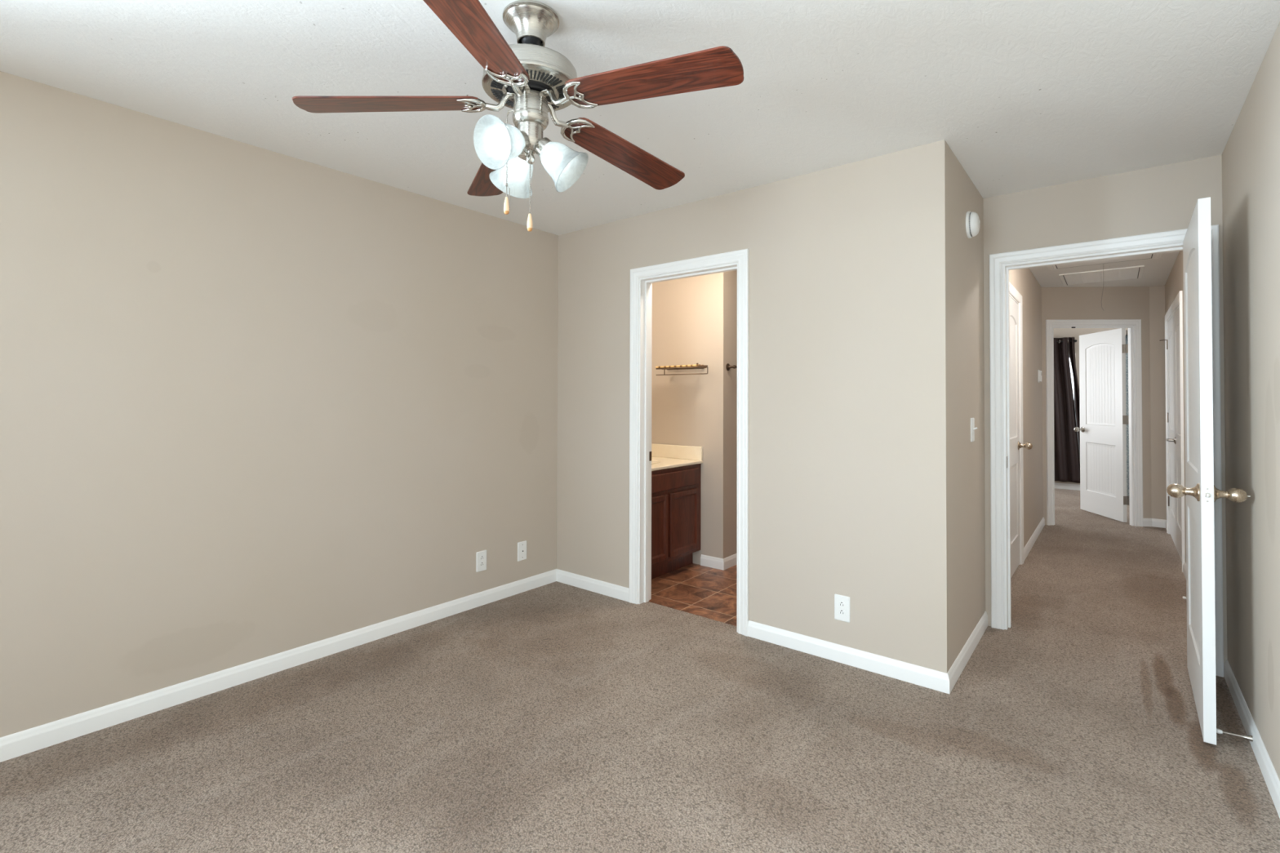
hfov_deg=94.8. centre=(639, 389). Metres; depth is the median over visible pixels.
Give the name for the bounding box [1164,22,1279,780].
wall
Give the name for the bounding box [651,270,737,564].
wall
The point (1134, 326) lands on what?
door frame
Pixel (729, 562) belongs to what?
baseboard
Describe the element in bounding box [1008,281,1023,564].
door frame
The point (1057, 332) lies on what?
wall
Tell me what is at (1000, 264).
door frame
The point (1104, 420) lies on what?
door
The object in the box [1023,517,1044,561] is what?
baseboard
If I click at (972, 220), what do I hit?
smoke detector
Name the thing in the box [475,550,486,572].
wall outlet
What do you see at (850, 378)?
wall
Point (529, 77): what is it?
ceiling fan
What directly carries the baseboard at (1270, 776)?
attached to the wall at (1251, 155)
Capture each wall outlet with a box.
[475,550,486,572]
[834,594,849,622]
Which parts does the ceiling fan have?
blade, blade, blade, arm, lamp shade, bulb, pull chain, lamp shade, arm, pull chain, light kit stem, arm, arm, lamp shade, blade, blade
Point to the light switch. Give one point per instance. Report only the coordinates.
(972, 420)
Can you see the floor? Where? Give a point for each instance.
(556, 717)
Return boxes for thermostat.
[1037,369,1041,382]
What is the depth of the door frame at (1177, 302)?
4.42 m
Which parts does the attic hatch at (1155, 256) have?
pull cord, hatch panel, trim moulding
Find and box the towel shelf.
[655,363,707,375]
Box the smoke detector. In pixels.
[965,211,980,238]
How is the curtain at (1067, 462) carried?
hanging from the curtain rod
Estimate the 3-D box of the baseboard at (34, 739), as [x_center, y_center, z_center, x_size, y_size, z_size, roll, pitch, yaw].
[-1.885,1.269,1.998,0.678,0.082,4.973,0,-1,39]
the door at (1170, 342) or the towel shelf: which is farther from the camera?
the door at (1170, 342)
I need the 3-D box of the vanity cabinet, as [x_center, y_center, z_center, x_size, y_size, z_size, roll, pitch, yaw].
[0.001,0.965,4.421,0.568,0.790,0.846,0,-1,39]
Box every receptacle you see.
[838,601,845,607]
[838,609,845,615]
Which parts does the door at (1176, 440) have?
lever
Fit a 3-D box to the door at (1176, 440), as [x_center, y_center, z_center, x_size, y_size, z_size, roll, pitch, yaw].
[4.349,0.348,4.771,0.094,2.010,0.806,0,-1,39]
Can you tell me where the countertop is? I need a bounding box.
[651,443,702,471]
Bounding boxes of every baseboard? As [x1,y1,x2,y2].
[0,568,629,762]
[700,553,737,570]
[747,610,987,693]
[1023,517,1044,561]
[1054,482,1079,490]
[1142,518,1166,529]
[1182,561,1186,579]
[1223,659,1279,817]
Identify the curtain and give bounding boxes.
[1053,337,1079,483]
[1067,337,1079,457]
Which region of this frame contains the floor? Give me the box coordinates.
[0,488,1279,852]
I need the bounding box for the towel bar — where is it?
[725,363,737,370]
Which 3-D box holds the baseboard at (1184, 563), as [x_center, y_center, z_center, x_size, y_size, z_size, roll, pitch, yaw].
[3.426,1.308,3.607,0.012,0.082,2.002,0,-1,39]
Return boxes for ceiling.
[0,0,1279,287]
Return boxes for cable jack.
[517,540,526,561]
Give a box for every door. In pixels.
[1009,296,1032,577]
[1073,328,1129,522]
[1159,314,1176,547]
[1165,306,1182,561]
[1166,196,1250,745]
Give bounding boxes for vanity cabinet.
[651,463,701,578]
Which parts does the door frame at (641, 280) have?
strike plate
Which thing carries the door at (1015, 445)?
in the wall at (967, 361)
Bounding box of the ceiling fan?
[292,0,743,231]
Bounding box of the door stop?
[1216,728,1253,742]
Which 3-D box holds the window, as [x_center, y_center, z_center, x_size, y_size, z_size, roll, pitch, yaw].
[5.601,0.325,8.882,1.575,1.670,0.145,0,-1,39]
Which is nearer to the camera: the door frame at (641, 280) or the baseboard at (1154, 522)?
the door frame at (641, 280)
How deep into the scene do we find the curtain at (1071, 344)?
8.29 m
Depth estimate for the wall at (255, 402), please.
2.63 m
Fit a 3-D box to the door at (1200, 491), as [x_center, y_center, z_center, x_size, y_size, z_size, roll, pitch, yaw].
[2.369,0.301,2.494,0.230,2.030,0.805,-1,-1,40]
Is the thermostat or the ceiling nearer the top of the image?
the ceiling
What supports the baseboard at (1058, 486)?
attached to the wall at (1057, 332)
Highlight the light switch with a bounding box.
[970,417,977,441]
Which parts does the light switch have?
plate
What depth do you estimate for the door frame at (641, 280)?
3.68 m
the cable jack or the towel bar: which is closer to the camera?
the cable jack
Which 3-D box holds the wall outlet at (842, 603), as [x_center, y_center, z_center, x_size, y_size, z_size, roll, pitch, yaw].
[0.987,1.068,2.873,0.076,0.124,0.008,0,-1,39]
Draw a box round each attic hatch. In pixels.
[1047,253,1162,311]
[1058,265,1144,285]
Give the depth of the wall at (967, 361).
3.09 m
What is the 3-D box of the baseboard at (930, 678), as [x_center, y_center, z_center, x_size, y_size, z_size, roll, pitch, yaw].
[1.279,1.297,3.263,0.986,0.082,0.996,0,-1,39]
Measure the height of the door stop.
0.021 m
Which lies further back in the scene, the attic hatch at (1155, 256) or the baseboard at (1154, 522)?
the baseboard at (1154, 522)
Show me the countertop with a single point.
(664, 456)
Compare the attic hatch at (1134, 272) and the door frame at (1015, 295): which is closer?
the door frame at (1015, 295)
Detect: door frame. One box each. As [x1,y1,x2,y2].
[629,248,748,636]
[989,224,1223,677]
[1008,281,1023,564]
[1045,319,1142,526]
[1164,290,1185,572]
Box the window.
[1068,354,1075,417]
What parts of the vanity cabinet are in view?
panel, door, false drawer, door, panel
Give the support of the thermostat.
attached to the wall at (967, 361)
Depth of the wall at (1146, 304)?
5.99 m
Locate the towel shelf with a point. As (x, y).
(697, 366)
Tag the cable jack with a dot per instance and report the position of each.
(522, 546)
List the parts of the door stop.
rod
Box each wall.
[0,71,558,737]
[556,139,952,673]
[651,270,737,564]
[950,148,1043,663]
[982,154,1226,663]
[1041,284,1166,524]
[1053,328,1128,484]
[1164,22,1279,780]

